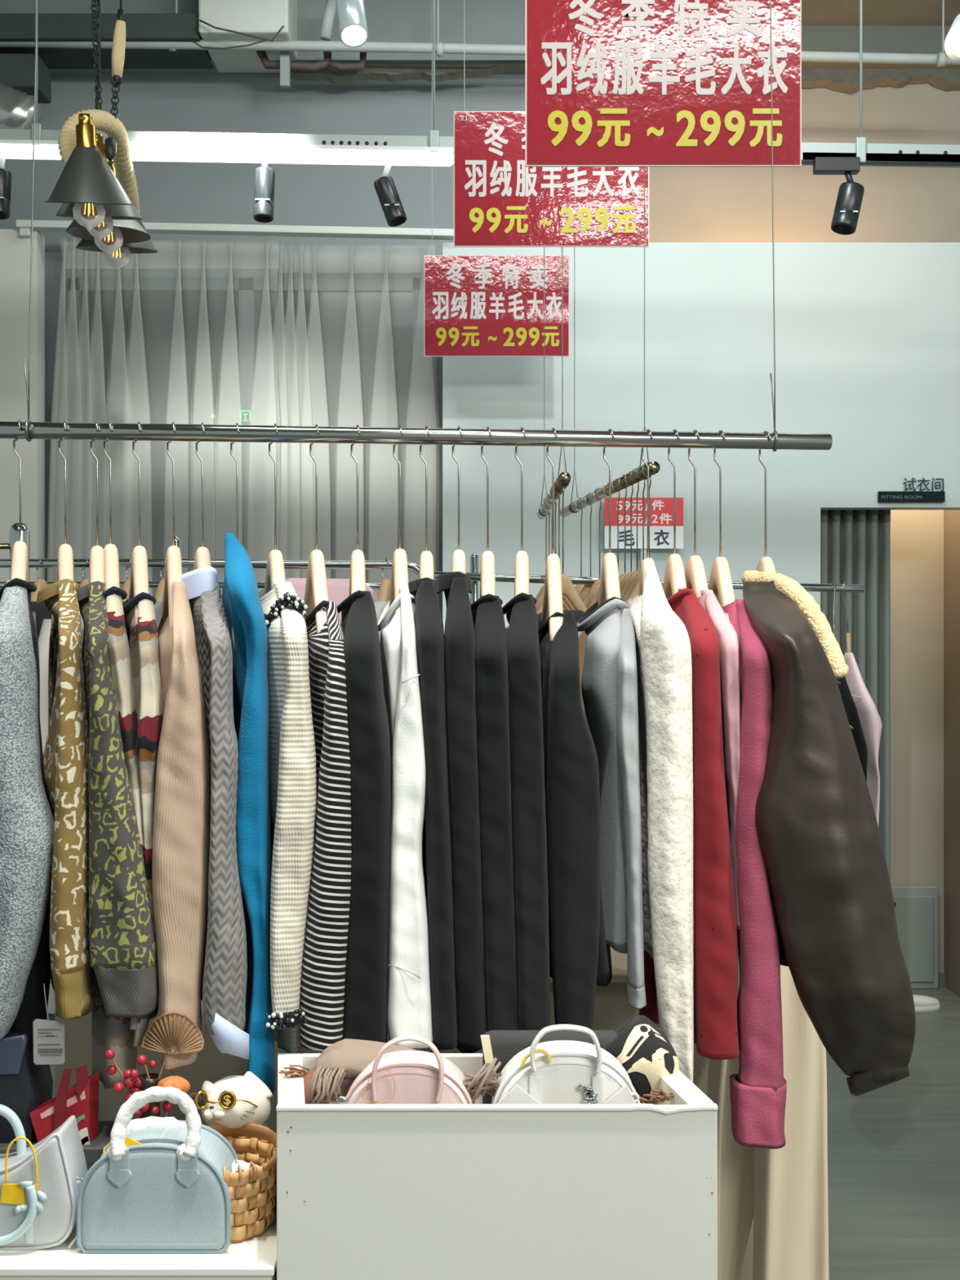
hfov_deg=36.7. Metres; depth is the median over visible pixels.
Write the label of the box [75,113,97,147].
socket
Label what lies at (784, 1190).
trousers
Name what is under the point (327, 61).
drain pipe
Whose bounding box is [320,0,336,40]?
vertical pipe
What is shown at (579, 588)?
clothes hanger
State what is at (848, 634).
hanger
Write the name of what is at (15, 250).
wall
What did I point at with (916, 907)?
storage box
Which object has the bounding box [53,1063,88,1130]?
ribbon
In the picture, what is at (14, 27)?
cable tray
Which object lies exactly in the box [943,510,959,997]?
wall
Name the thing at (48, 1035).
price tag
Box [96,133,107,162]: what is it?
socket
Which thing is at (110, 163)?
socket
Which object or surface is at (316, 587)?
clothes hanger
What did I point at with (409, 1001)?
jersey
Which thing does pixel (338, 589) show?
garment
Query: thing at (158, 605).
garment
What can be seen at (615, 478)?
clothes hanger
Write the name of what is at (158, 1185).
handbag
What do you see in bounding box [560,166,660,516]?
rail
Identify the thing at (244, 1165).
ball
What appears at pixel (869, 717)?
shirt
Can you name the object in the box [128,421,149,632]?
clothes hanger
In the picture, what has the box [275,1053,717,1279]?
bin
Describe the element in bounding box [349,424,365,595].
clothes hanger
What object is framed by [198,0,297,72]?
duct
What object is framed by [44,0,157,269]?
pendant
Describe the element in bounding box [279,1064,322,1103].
scarf
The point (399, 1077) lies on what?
handbag
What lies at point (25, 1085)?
bag
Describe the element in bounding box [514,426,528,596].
clothes hanger
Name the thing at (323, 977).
jersey
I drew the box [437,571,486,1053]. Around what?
coat
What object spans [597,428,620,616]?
clothes hanger
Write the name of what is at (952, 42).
spotlight
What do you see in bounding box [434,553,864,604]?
rack
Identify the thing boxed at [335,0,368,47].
spotlight
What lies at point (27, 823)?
pullover
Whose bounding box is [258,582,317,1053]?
sweater
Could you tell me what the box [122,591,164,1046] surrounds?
pullover
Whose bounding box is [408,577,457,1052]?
jersey
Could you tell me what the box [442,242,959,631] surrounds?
wall
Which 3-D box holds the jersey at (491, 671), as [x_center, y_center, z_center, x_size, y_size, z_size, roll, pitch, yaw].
[0.016,0.337,2.702,0.089,0.843,0.482,0,0,-6]
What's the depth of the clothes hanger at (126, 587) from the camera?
3.98 m
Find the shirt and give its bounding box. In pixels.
[844,652,882,825]
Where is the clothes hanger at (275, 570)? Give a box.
[263,423,285,595]
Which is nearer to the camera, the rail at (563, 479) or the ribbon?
the ribbon
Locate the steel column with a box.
[0,522,30,582]
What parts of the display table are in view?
panel, panel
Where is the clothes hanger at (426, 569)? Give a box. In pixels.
[418,425,434,579]
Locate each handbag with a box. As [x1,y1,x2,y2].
[76,1085,238,1253]
[335,1034,475,1103]
[491,1024,640,1103]
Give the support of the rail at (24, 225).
attached to the wall at (15, 250)
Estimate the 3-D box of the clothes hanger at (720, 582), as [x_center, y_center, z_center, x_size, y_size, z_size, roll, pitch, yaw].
[0.456,-0.185,2.755,0.031,0.430,0.236,0,0,-9]
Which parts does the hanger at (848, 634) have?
hanger arm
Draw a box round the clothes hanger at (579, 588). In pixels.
[574,497,584,595]
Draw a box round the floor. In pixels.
[45,986,959,1279]
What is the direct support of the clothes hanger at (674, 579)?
hanging from the rail at (30, 430)
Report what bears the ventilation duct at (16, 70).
attached to the ceiling pipe at (941, 59)
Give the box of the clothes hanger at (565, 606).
[535,487,569,609]
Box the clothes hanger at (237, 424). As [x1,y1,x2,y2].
[230,422,239,649]
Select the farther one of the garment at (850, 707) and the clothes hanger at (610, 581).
the garment at (850, 707)
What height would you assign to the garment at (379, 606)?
0.906 m
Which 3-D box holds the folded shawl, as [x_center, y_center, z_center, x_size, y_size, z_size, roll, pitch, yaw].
[0.117,0.724,2.369,0.232,0.168,0.066,0,0,0]
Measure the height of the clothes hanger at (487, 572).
0.422 m
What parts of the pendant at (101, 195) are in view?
lamp shade, bulb, chain, power cord, rope arm, lamp shade, bulb, lamp shade, bulb, knob, chain, lamp shade, bulb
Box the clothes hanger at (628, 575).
[619,471,633,592]
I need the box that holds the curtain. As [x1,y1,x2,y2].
[820,509,890,881]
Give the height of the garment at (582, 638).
0.866 m
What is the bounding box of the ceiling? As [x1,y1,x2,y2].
[801,0,959,26]
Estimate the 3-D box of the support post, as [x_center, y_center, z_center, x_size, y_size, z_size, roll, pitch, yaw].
[-0.749,-2.196,5.565,0.036,0.138,0.030,0,0,0]
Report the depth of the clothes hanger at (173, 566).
2.63 m
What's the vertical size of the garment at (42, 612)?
0.906 m
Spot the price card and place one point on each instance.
(661, 509)
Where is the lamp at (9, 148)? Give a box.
[0,139,453,226]
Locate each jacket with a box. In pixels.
[577,596,646,1008]
[741,569,915,1096]
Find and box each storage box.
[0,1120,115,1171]
[891,885,937,988]
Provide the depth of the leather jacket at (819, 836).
2.46 m
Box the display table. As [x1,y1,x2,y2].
[0,1200,276,1279]
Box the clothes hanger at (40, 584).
[31,557,47,601]
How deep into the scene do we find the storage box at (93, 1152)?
2.41 m
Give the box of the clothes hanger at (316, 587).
[303,423,328,633]
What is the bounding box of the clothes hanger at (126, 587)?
[122,557,131,601]
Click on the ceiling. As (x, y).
(814, 12)
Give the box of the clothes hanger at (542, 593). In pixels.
[535,492,565,609]
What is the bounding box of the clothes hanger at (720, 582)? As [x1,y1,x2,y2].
[707,430,734,618]
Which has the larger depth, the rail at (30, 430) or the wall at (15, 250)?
the wall at (15, 250)
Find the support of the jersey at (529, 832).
hanging from the clothes hanger at (521, 571)
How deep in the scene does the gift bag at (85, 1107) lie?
2.42 m
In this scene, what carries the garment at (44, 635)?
hanging from the clothes hanger at (85, 581)
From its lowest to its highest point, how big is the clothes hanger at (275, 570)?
0.422 m
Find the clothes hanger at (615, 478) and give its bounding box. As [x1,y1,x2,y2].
[611,478,620,576]
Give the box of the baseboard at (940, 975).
[937,972,944,986]
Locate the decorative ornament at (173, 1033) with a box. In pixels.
[105,1011,204,1118]
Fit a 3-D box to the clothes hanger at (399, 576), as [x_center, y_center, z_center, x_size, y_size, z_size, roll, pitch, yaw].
[-0.151,-0.190,2.695,0.031,0.419,0.236,0,0,-8]
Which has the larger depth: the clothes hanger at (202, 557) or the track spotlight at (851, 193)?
the track spotlight at (851, 193)
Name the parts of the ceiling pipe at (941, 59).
hanger rod, hanger rod, hanger rod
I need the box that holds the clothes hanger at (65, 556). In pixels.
[56,420,73,631]
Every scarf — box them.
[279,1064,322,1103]
[300,1038,502,1103]
[605,1015,679,1104]
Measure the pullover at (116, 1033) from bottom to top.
0.894 m
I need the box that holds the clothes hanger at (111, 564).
[103,421,119,588]
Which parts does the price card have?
stand stem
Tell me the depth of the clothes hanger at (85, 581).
3.99 m
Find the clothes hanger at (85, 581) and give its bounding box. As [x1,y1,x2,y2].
[79,557,88,587]
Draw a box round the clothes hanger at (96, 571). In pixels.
[88,420,104,583]
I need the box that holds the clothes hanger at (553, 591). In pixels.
[541,427,563,640]
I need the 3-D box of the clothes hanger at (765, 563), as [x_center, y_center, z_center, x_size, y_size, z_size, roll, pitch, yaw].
[0.544,-0.185,2.763,0.031,0.430,0.236,0,0,-10]
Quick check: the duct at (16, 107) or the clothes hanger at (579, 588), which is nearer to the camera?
the clothes hanger at (579, 588)
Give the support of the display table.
on the floor
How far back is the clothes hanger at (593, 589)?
4.37 m
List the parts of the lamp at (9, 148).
stem, track spotlight, track spotlight, stem, stem, track spotlight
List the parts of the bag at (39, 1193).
handle, handle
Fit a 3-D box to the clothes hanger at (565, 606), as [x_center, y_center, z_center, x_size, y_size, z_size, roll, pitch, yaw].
[0.224,-0.212,4.293,0.300,0.492,0.038,0,0,2]
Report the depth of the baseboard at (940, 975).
6.25 m
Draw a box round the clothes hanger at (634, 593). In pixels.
[626,462,662,599]
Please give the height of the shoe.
0.090 m
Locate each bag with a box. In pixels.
[0,1029,53,1142]
[0,1104,87,1250]
[29,1096,56,1142]
[65,1071,98,1144]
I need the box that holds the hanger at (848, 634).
[841,581,850,653]
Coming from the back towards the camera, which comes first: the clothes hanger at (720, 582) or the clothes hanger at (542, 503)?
the clothes hanger at (542, 503)
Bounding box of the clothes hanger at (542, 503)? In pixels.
[535,502,546,599]
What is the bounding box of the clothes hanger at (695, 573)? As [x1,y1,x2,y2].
[684,429,708,597]
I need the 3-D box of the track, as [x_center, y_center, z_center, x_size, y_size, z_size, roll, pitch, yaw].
[1.403,-1.432,4.317,0.886,0.036,0.035,0,0,0]
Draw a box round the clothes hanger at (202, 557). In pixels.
[193,422,211,569]
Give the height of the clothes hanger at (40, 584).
0.266 m
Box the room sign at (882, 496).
[877,477,944,502]
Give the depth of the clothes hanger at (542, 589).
4.61 m
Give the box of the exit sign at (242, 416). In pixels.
[209,408,256,425]
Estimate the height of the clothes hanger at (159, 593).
0.266 m
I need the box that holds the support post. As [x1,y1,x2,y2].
[280,50,290,88]
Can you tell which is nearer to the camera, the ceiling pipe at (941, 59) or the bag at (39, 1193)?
the bag at (39, 1193)
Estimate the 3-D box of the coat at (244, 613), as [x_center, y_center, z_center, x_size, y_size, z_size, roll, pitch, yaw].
[-0.440,0.294,2.671,0.086,0.973,0.457,0,0,-14]
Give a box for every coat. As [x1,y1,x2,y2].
[222,532,275,1093]
[337,590,391,1043]
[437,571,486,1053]
[537,611,612,1030]
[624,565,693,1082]
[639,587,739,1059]
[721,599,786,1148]
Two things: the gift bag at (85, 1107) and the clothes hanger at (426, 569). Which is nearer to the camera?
the gift bag at (85, 1107)
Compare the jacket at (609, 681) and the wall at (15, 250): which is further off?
the wall at (15, 250)
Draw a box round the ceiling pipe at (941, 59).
[0,0,959,66]
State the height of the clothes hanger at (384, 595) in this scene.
0.266 m
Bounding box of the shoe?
[912,994,940,1013]
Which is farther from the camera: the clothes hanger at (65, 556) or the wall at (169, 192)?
the wall at (169, 192)
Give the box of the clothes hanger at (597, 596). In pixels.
[587,482,611,608]
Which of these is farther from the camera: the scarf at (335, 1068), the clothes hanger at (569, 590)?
the clothes hanger at (569, 590)
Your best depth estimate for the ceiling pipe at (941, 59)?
5.50 m
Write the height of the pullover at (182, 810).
0.817 m
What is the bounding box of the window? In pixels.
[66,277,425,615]
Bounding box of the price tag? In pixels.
[32,983,65,1064]
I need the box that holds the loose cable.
[187,19,284,49]
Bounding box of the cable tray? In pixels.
[0,13,213,69]
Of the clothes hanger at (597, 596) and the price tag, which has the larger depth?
the clothes hanger at (597, 596)
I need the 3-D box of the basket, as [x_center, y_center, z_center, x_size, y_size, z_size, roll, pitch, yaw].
[-0.403,0.864,2.304,0.173,0.137,0.175,0,0,-33]
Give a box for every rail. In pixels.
[0,0,832,451]
[16,219,453,239]
[537,246,570,519]
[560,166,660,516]
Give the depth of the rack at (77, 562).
3.99 m
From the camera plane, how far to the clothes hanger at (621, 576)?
4.03 m
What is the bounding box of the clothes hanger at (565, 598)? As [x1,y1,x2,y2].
[536,480,575,611]
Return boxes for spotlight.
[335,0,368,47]
[813,156,864,235]
[944,13,959,62]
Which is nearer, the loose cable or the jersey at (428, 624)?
the jersey at (428, 624)
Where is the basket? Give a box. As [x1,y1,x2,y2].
[206,1122,276,1242]
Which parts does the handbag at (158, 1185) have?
wrapped handle, wrapped handle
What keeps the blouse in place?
hanging from the clothes hanger at (720, 582)
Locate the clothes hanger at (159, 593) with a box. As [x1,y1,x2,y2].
[154,557,165,601]
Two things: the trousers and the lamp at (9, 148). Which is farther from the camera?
the lamp at (9, 148)
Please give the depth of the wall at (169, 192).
5.82 m
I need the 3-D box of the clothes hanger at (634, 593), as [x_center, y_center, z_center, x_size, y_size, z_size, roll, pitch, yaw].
[0.439,-0.216,3.753,0.300,0.492,0.038,0,0,-7]
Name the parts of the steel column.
arm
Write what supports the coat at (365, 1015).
hanging from the clothes hanger at (357, 575)
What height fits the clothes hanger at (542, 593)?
0.492 m
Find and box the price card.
[604,497,683,564]
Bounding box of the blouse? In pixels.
[697,590,741,929]
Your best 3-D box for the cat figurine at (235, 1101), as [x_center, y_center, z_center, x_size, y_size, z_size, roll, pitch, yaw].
[-0.399,0.829,2.416,0.141,0.209,0.118,0,0,0]
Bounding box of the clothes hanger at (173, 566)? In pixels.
[160,422,182,629]
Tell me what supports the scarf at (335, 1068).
in the bin
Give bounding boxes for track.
[801,151,959,166]
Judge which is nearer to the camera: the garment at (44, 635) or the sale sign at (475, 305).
the garment at (44, 635)
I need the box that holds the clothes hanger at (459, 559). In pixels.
[451,426,466,573]
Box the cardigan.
[76,581,159,1017]
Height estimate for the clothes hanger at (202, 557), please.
0.418 m
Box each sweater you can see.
[35,578,93,1020]
[182,565,249,1059]
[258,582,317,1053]
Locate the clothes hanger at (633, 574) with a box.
[620,468,639,599]
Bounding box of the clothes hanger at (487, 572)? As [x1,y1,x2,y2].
[480,426,495,595]
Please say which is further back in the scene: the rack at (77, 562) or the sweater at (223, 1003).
the rack at (77, 562)
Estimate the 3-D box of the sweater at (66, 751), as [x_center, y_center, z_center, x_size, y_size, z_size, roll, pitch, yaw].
[-0.758,0.272,2.615,0.081,0.762,0.495,0,0,-21]
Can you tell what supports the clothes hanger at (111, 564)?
hanging from the rail at (30, 430)
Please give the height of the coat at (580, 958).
0.755 m
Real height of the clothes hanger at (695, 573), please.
0.428 m
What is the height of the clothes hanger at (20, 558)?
0.410 m
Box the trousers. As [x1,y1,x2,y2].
[706,953,829,1279]
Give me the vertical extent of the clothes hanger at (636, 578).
0.492 m
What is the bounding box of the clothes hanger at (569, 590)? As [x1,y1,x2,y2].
[536,474,587,613]
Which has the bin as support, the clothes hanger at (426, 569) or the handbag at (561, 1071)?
the handbag at (561, 1071)
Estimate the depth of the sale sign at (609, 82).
2.86 m
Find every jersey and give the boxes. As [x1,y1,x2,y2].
[300,600,351,1051]
[377,585,433,1051]
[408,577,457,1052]
[471,593,518,1031]
[502,592,551,1030]
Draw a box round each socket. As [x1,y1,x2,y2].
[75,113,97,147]
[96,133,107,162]
[107,160,117,178]
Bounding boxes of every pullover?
[0,577,54,1039]
[91,586,150,1088]
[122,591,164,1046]
[151,582,210,1069]
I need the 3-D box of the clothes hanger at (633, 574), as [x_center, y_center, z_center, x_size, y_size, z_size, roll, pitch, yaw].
[0.422,-0.216,3.890,0.300,0.492,0.038,0,0,-5]
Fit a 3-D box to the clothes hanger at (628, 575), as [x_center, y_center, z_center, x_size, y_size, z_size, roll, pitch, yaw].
[0.414,-0.216,3.962,0.300,0.492,0.038,0,0,-7]
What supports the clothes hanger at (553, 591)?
hanging from the rail at (30, 430)
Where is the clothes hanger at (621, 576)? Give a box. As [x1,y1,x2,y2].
[617,474,626,584]
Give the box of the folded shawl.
[480,1030,617,1103]
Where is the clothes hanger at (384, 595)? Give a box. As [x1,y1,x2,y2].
[377,557,391,601]
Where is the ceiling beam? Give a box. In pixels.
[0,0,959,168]
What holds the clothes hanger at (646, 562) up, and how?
hanging from the rail at (30, 430)
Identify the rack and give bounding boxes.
[0,536,418,589]
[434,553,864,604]
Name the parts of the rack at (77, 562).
post, rail, rail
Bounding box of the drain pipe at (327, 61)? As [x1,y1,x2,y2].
[256,50,367,71]
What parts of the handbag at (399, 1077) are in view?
zip pull, handle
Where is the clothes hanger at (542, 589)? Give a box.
[534,497,555,604]
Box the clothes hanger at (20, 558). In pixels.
[10,419,29,582]
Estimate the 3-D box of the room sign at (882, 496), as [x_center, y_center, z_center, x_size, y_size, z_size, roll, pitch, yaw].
[1.667,-0.580,5.589,0.253,0.094,0.021,0,0,0]
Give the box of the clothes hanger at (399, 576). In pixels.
[389,425,408,613]
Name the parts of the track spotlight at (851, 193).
stem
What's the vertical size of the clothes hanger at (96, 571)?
0.417 m
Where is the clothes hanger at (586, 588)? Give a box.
[578,492,591,601]
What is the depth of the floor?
4.12 m
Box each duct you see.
[0,53,51,103]
[0,83,43,129]
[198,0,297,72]
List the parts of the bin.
panel, panel, panel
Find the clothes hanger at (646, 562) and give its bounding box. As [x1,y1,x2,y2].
[638,428,655,595]
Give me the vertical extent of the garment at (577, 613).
0.862 m
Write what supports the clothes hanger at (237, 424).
hanging from the rail at (30, 430)
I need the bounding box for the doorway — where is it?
[890,510,943,972]
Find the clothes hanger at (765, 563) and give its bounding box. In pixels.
[755,430,776,573]
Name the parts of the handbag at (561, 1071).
handle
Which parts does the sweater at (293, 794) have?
neck trim, cuff trim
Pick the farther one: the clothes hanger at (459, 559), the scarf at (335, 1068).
the clothes hanger at (459, 559)
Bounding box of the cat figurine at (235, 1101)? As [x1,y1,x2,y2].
[194,1071,276,1199]
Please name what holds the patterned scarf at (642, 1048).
in the bin
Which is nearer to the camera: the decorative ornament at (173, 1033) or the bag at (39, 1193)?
the bag at (39, 1193)
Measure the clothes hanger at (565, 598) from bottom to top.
0.492 m
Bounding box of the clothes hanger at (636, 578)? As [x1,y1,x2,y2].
[622,466,645,600]
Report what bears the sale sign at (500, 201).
hanging from the ceiling
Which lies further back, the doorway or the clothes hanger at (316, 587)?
the doorway
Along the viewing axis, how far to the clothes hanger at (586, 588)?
4.52 m
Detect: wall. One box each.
[0,74,959,1013]
[0,229,44,588]
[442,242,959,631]
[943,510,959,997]
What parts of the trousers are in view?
leg, leg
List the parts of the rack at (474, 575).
post, rail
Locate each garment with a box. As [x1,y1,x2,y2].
[31,601,51,638]
[38,613,84,752]
[153,601,162,627]
[285,577,377,623]
[373,601,387,642]
[505,609,584,648]
[577,631,586,713]
[833,581,867,782]
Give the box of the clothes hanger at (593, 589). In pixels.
[582,488,601,608]
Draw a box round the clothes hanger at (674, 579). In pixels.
[662,429,686,599]
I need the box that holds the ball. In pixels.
[231,1160,249,1183]
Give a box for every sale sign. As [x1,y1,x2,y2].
[424,0,569,356]
[453,0,648,247]
[525,0,801,166]
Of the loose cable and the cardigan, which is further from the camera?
the loose cable

